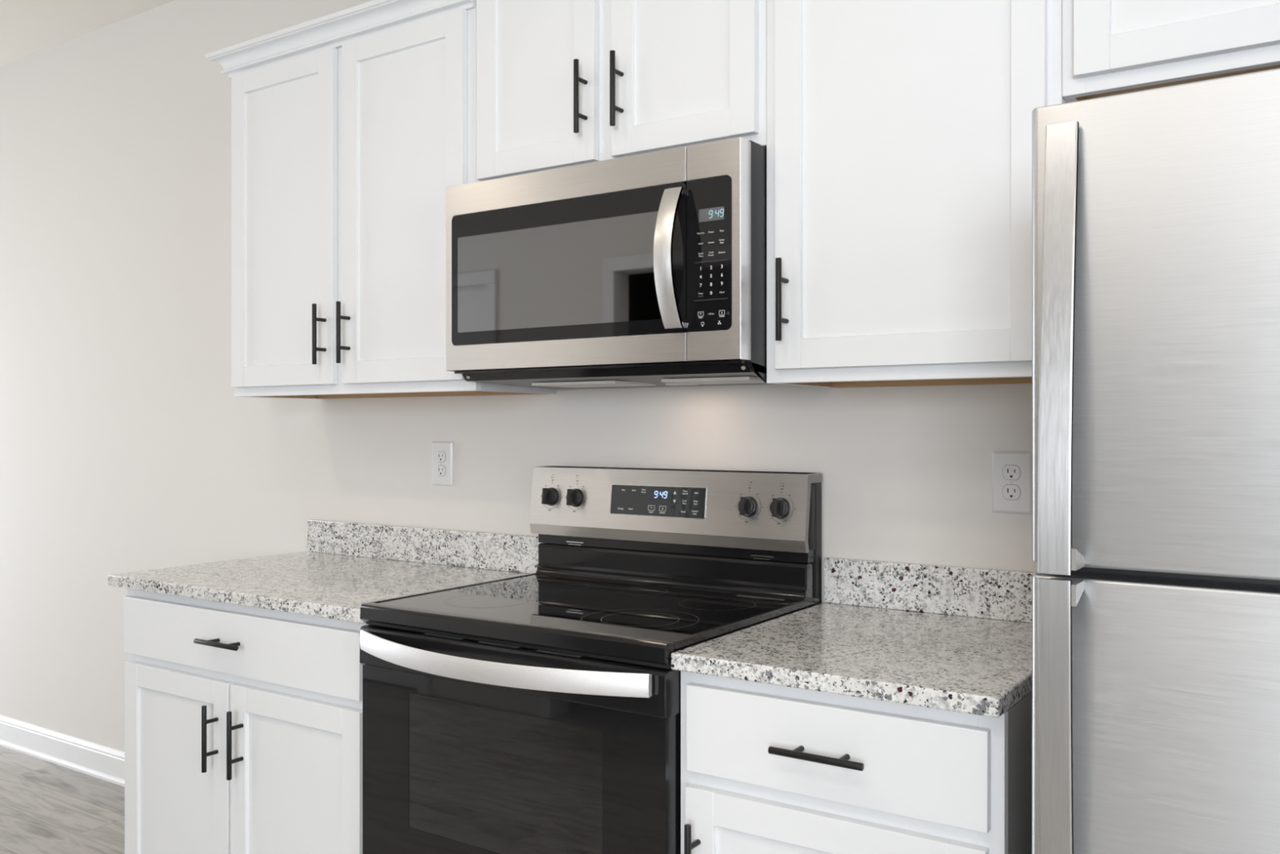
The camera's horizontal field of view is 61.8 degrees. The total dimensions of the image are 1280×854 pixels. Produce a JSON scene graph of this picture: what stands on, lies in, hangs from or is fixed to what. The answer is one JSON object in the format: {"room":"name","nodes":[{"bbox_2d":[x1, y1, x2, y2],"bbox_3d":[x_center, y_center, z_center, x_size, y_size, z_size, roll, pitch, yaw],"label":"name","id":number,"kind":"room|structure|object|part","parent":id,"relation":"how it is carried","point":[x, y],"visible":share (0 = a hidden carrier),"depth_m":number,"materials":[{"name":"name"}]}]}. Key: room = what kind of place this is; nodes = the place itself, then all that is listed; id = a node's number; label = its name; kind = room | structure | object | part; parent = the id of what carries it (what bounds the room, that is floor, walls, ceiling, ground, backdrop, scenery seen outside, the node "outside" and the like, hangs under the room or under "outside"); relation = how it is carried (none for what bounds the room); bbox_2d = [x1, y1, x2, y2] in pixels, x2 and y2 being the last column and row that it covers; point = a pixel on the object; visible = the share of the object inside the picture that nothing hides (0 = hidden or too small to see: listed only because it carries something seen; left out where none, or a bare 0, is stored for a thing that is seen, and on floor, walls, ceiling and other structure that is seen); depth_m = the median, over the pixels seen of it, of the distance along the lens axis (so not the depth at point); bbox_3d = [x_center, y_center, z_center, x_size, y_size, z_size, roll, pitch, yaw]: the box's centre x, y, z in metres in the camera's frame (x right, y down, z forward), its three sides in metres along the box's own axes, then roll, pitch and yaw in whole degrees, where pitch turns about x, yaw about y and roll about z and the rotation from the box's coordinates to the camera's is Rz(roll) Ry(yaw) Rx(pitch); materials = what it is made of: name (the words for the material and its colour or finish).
{"room":"kitchen","nodes":[
{"label":"kitchen","id":0,"kind":"room"},
{"bbox_2d":[0,745,124,853],"bbox_3d":[-1.642,1.322,0.115,10.840,0.060,6.240,0,0,34],"label":"floor","id":1,"kind":"structure","parent":0,"point":[46,807],"depth_m":3.61,"materials":[{"name":"grey wood"}]},
{"bbox_2d":[123,588,368,853],"bbox_3d":[-0.797,0.853,2.755,0.930,0.879,0.669,0,0,34],"label":"base cabinet","id":2,"kind":"object","parent":1,"relation":"on","point":[243,724],"visible":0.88,"depth_m":2.49,"materials":[{"name":"white paint"}]},
{"bbox_3d":[-1.146,0.886,2.647,0.432,0.562,0.019,0,0,34],"label":"door","id":3,"kind":"part","parent":2,"relation":"part of","materials":[{"name":"white paint"}]},
{"bbox_3d":[-1.016,0.733,2.524,0.012,0.156,0.041,0,0,34],"label":"handle","id":4,"kind":"part","parent":2,"relation":"part of","materials":[{"name":"black metal"}]},
{"bbox_3d":[-0.979,0.506,2.499,0.156,0.012,0.041,0,0,34],"label":"handle","id":5,"kind":"part","parent":2,"relation":"part of","materials":[{"name":"black metal"}]},
{"bbox_3d":[-0.937,0.733,2.471,0.012,0.156,0.041,0,0,34],"label":"handle","id":6,"kind":"part","parent":2,"relation":"part of","materials":[{"name":"black metal"}]},
{"bbox_3d":[-0.824,0.510,2.726,0.890,0.145,0.509,0,0,34],"label":"drawer","id":7,"kind":"part","parent":2,"relation":"part of","materials":[{"name":"white paint"}]},
{"bbox_3d":[-0.945,0.800,2.535,0.930,0.774,0.019,0,0,34],"label":"frame","id":8,"kind":"part","parent":2,"relation":"part of","materials":[{"name":"white paint"}]},
{"bbox_3d":[-0.774,0.886,2.398,0.443,0.562,0.019,0,0,34],"label":"door","id":9,"kind":"part","parent":2,"relation":"part of","materials":[{"name":"white paint"}]},
{"bbox_2d":[107,551,530,622],"bbox_3d":[-0.804,0.398,2.776,0.965,0.029,0.642,0,0,34],"label":"countertop","id":10,"kind":"structure","parent":2,"relation":"on","point":[320,584],"depth_m":2.67,"materials":[{"name":"stone"}]},
{"bbox_2d":[360,466,822,853],"bbox_3d":[-0.120,0.696,2.243,0.757,1.192,0.737,0,0,34],"label":"electric range","id":11,"kind":"object","parent":1,"relation":"on","point":[539,712],"visible":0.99,"depth_m":2.11,"materials":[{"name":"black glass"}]},
{"bbox_2d":[360,624,680,853],"bbox_3d":[-0.141,0.751,2.212,0.756,0.672,0.664,0,0,34],"label":"oven","id":12,"kind":"object","parent":11,"relation":"in","point":[472,744],"depth_m":1.99,"materials":[{"name":"black glass"}]},
{"bbox_3d":[-0.229,0.173,2.642,0.045,0.045,0.037,0,0,34],"label":"knob","id":13,"kind":"part","parent":11,"relation":"part of","materials":[{"name":"black plastic"}]},
{"bbox_3d":[-0.165,0.173,2.600,0.045,0.045,0.037,0,0,34],"label":"knob","id":14,"kind":"part","parent":11,"relation":"part of","materials":[{"name":"black plastic"}]},
{"bbox_2d":[360,572,821,668],"bbox_3d":[-0.094,0.391,2.282,0.756,0.044,0.636,0,0,34],"label":"cooktop","id":15,"kind":"object","parent":11,"relation":"in","point":[587,620],"depth_m":2.14,"materials":[{"name":"black glass"}]},
{"bbox_3d":[0.060,0.184,2.513,0.757,0.168,0.088,0,0,34],"label":"control panel","id":16,"kind":"part","parent":11,"relation":"part of","materials":[{"name":"metal"}]},
{"bbox_3d":[0.230,0.175,2.335,0.045,0.045,0.037,0,0,34],"label":"knob","id":17,"kind":"part","parent":11,"relation":"part of","materials":[{"name":"black plastic"}]},
{"bbox_3d":[0.295,0.175,2.292,0.045,0.045,0.037,0,0,34],"label":"knob","id":18,"kind":"part","parent":11,"relation":"part of","materials":[{"name":"black plastic"}]},
{"bbox_2d":[680,671,1031,853],"bbox_3d":[0.450,0.853,1.921,0.548,0.879,0.669,0,0,34],"label":"base cabinet","id":19,"kind":"object","parent":1,"relation":"on","point":[766,768],"visible":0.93,"depth_m":1.66,"materials":[{"name":"white paint"}]},
{"bbox_3d":[0.087,0.738,1.786,0.012,0.156,0.041,0,0,34],"label":"handle","id":20,"kind":"part","parent":19,"relation":"part of","materials":[{"name":"black metal"}]},
{"bbox_3d":[0.278,0.510,1.658,0.156,0.012,0.041,0,0,34],"label":"handle","id":21,"kind":"part","parent":19,"relation":"part of","materials":[{"name":"black metal"}]},
{"bbox_3d":[0.292,0.889,1.685,0.506,0.556,0.019,0,0,34],"label":"door","id":22,"kind":"part","parent":19,"relation":"part of","materials":[{"name":"white paint"}]},
{"bbox_2d":[671,602,1031,717],"bbox_3d":[0.458,0.398,1.931,0.549,0.029,0.642,0,0,34],"label":"countertop","id":23,"kind":"structure","parent":19,"relation":"on","point":[968,664],"depth_m":1.80,"materials":[{"name":"stone"}]},
{"bbox_2d":[1031,67,1279,853],"bbox_3d":[0.998,0.451,1.399,0.760,1.683,0.849,0,0,34],"label":"refrigerator","id":24,"kind":"object","parent":1,"relation":"on","point":[1156,211],"visible":1,"depth_m":1.22,"materials":[{"name":"grey metal"}]},
{"bbox_3d":[0.495,0.539,1.257,0.042,0.726,0.053,0,0,34],"label":"handle","id":25,"kind":"part","parent":24,"relation":"part of","materials":[{"name":"metal"}]},
{"bbox_3d":[0.495,-0.095,1.257,0.042,0.530,0.053,0,0,34],"label":"handle","id":26,"kind":"part","parent":24,"relation":"part of","materials":[{"name":"metal"}]},
{"bbox_3d":[0.808,0.706,1.115,0.760,1.052,0.071,0,0,34],"label":"door","id":27,"kind":"part","parent":24,"relation":"part of","materials":[{"name":"metal"}]},
{"bbox_3d":[0.808,-0.110,1.115,0.760,0.556,0.071,0,0,34],"label":"freezer door","id":28,"kind":"part","parent":24,"relation":"part of","materials":[{"name":"metal"}]},
{"bbox_2d":[0,0,175,66],"bbox_3d":[-1.642,-1.518,0.115,10.840,0.080,6.240,0,0,34],"label":"ceiling","id":29,"kind":"structure","parent":0,"point":[27,27],"depth_m":3.87,"materials":[{"name":"white paint"}]},
{"bbox_2d":[0,0,1037,751],"bbox_3d":[0.060,-0.093,2.658,10.840,2.770,0.120,0,0,34],"label":"wall","id":30,"kind":"structure","parent":0,"point":[127,444],"depth_m":3.66,"materials":[{"name":"white paint"}]},
{"bbox_2d":[0,714,124,786],"bbox_3d":[-2.695,1.235,4.416,4.066,0.114,0.022,0,0,34],"label":"baseboard","id":31,"kind":"structure","parent":30,"relation":"attached to","point":[91,758],"depth_m":4.08,"materials":[{"name":"white paint"}]},
{"bbox_2d":[204,0,555,399],"bbox_3d":[-0.723,-0.569,2.889,0.974,0.966,0.364,0,0,34],"label":"upper cabinet","id":32,"kind":"object","parent":30,"relation":"attached to","point":[351,127],"visible":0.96,"depth_m":2.73,"materials":[{"name":"white paint"}]},
{"bbox_3d":[-0.968,-0.549,2.895,0.424,0.874,0.019,0,0,34],"label":"door","id":33,"kind":"part","parent":32,"relation":"part of","materials":[{"name":"white paint"}]},
{"bbox_3d":[-0.831,-0.239,2.768,0.012,0.156,0.041,0,0,34],"label":"handle","id":34,"kind":"part","parent":32,"relation":"part of","materials":[{"name":"black metal"}]},
{"bbox_3d":[-0.722,-1.019,2.892,0.974,0.066,0.358,0,0,34],"label":"crown moulding","id":35,"kind":"part","parent":32,"relation":"part of","materials":[{"name":"white paint"}]},
{"bbox_3d":[-0.755,-0.239,2.716,0.012,0.156,0.041,0,0,34],"label":"handle","id":36,"kind":"part","parent":32,"relation":"part of","materials":[{"name":"black metal"}]},
{"bbox_3d":[-0.763,-0.547,2.781,0.919,0.922,0.019,0,0,34],"label":"frame","id":37,"kind":"part","parent":32,"relation":"part of","materials":[{"name":"white paint"}]},
{"bbox_3d":[-0.588,-0.549,2.640,0.420,0.874,0.019,0,0,34],"label":"door","id":38,"kind":"part","parent":32,"relation":"part of","materials":[{"name":"white paint"}]},
{"bbox_2d":[306,519,540,573],"bbox_3d":[-0.625,0.334,3.031,0.951,0.098,0.018,0,0,34],"label":"backsplash","id":39,"kind":"structure","parent":30,"relation":"attached to","point":[514,553],"depth_m":3.00,"materials":[{"name":"stone"}]},
{"bbox_2d":[431,441,453,485],"bbox_3d":[-0.555,0.102,2.992,0.079,0.123,0.008,0,0,34],"label":"wall outlet","id":40,"kind":"object","parent":30,"relation":"attached to","point":[442,451],"visible":1,"depth_m":2.99,"materials":[{"name":"white plastic"}]},
{"bbox_2d":[435,465,445,475],"bbox_3d":[-0.557,0.122,2.989,0.036,0.030,0.002,0,0,34],"label":"receptacle","id":41,"kind":"object","parent":40,"relation":"attached to","point":[440,469],"depth_m":2.99,"materials":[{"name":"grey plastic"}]},
{"bbox_2d":[435,451,445,462],"bbox_3d":[-0.557,0.083,2.989,0.036,0.030,0.002,0,0,34],"label":"receptacle","id":42,"kind":"object","parent":40,"relation":"attached to","point":[440,455],"depth_m":2.99,"materials":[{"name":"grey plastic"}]},
{"bbox_2d":[476,0,766,182],"bbox_3d":[-0.002,-0.852,2.406,0.761,0.600,0.364,0,0,34],"label":"upper cabinet","id":43,"kind":"object","parent":30,"relation":"attached to","point":[561,83],"visible":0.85,"depth_m":2.28,"materials":[{"name":"white paint"}]},
{"bbox_3d":[-0.235,-0.852,2.404,0.340,0.552,0.019,0,0,34],"label":"door","id":44,"kind":"part","parent":43,"relation":"part of","materials":[{"name":"white paint"}]},
{"bbox_3d":[-0.128,-0.707,2.297,0.012,0.156,0.041,0,0,34],"label":"handle","id":45,"kind":"part","parent":43,"relation":"part of","materials":[{"name":"black metal"}]},
{"bbox_2d":[445,137,774,389],"bbox_3d":[-0.029,-0.319,2.362,0.758,0.463,0.468,0,0,34],"label":"microwave","id":46,"kind":"object","parent":43,"relation":"attached to","point":[648,269],"visible":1,"depth_m":2.18,"materials":[{"name":"grey metal"}]},
{"bbox_3d":[-0.165,-0.336,2.268,0.638,0.417,0.041,0,0,34],"label":"door","id":47,"kind":"part","parent":46,"relation":"part of","materials":[{"name":"metal"}]},
{"bbox_3d":[-0.102,-0.116,2.248,0.744,0.022,0.043,0,0,34],"label":"vent trim","id":48,"kind":"part","parent":46,"relation":"part of","materials":[{"name":"black metal"}]},
{"bbox_3d":[0.057,-0.327,2.059,0.039,0.271,0.061,0,0,34],"label":"handle","id":49,"kind":"part","parent":46,"relation":"part of","materials":[{"name":"metal"}]},
{"bbox_3d":[0.135,-0.330,2.050,0.099,0.293,0.010,0,0,34],"label":"black glass","id":50,"kind":"part","parent":46,"relation":"part of","materials":[{"name":"black glass"}]},
{"bbox_3d":[0.151,-0.336,2.057,0.119,0.417,0.041,0,0,34],"label":"control panel","id":51,"kind":"part","parent":46,"relation":"part of","materials":[{"name":"metal"}]},
{"bbox_3d":[-0.049,-0.707,2.244,0.012,0.156,0.041,0,0,34],"label":"handle","id":52,"kind":"part","parent":43,"relation":"part of","materials":[{"name":"black metal"}]},
{"bbox_3d":[0.086,-0.852,2.189,0.343,0.552,0.019,0,0,34],"label":"door","id":53,"kind":"part","parent":43,"relation":"part of","materials":[{"name":"white paint"}]},
{"bbox_2d":[766,0,1066,387],"bbox_3d":[0.544,-0.619,2.041,0.550,1.066,0.364,0,0,34],"label":"upper cabinet","id":54,"kind":"object","parent":30,"relation":"attached to","point":[899,132],"visible":0.85,"depth_m":1.93,"materials":[{"name":"white paint"}]},
{"bbox_3d":[0.270,-0.241,2.031,0.012,0.156,0.041,0,0,34],"label":"handle","id":55,"kind":"part","parent":54,"relation":"part of","materials":[{"name":"black metal"}]},
{"bbox_2d":[823,556,1037,622],"bbox_3d":[0.633,0.334,2.190,0.546,0.098,0.018,0,0,34],"label":"backsplash","id":56,"kind":"structure","parent":30,"relation":"attached to","point":[972,592],"depth_m":2.20,"materials":[{"name":"stone"}]},
{"bbox_2d":[991,451,1031,514],"bbox_3d":[0.739,0.110,2.126,0.079,0.123,0.008,0,0,34],"label":"wall outlet","id":57,"kind":"object","parent":30,"relation":"attached to","point":[1011,471],"visible":0.94,"depth_m":2.12,"materials":[{"name":"white plastic"}]},
{"bbox_2d":[1002,484,1021,499],"bbox_3d":[0.738,0.130,2.123,0.036,0.030,0.002,0,0,34],"label":"receptacle","id":58,"kind":"object","parent":57,"relation":"attached to","point":[1010,491],"depth_m":2.12,"materials":[{"name":"white plastic"}]},
{"bbox_2d":[1002,464,1021,479],"bbox_3d":[0.738,0.090,2.123,0.036,0.030,0.002,0,0,34],"label":"receptacle","id":59,"kind":"object","parent":57,"relation":"attached to","point":[1010,472],"depth_m":2.12,"materials":[{"name":"white plastic"}]},
{"bbox_2d":[1062,0,1279,102],"bbox_3d":[1.153,-0.852,1.634,0.913,0.600,0.364,0,0,34],"label":"upper cabinet","id":60,"kind":"object","parent":30,"relation":"attached to","point":[1110,47],"visible":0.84,"depth_m":1.70,"materials":[{"name":"white paint"}]}
]}

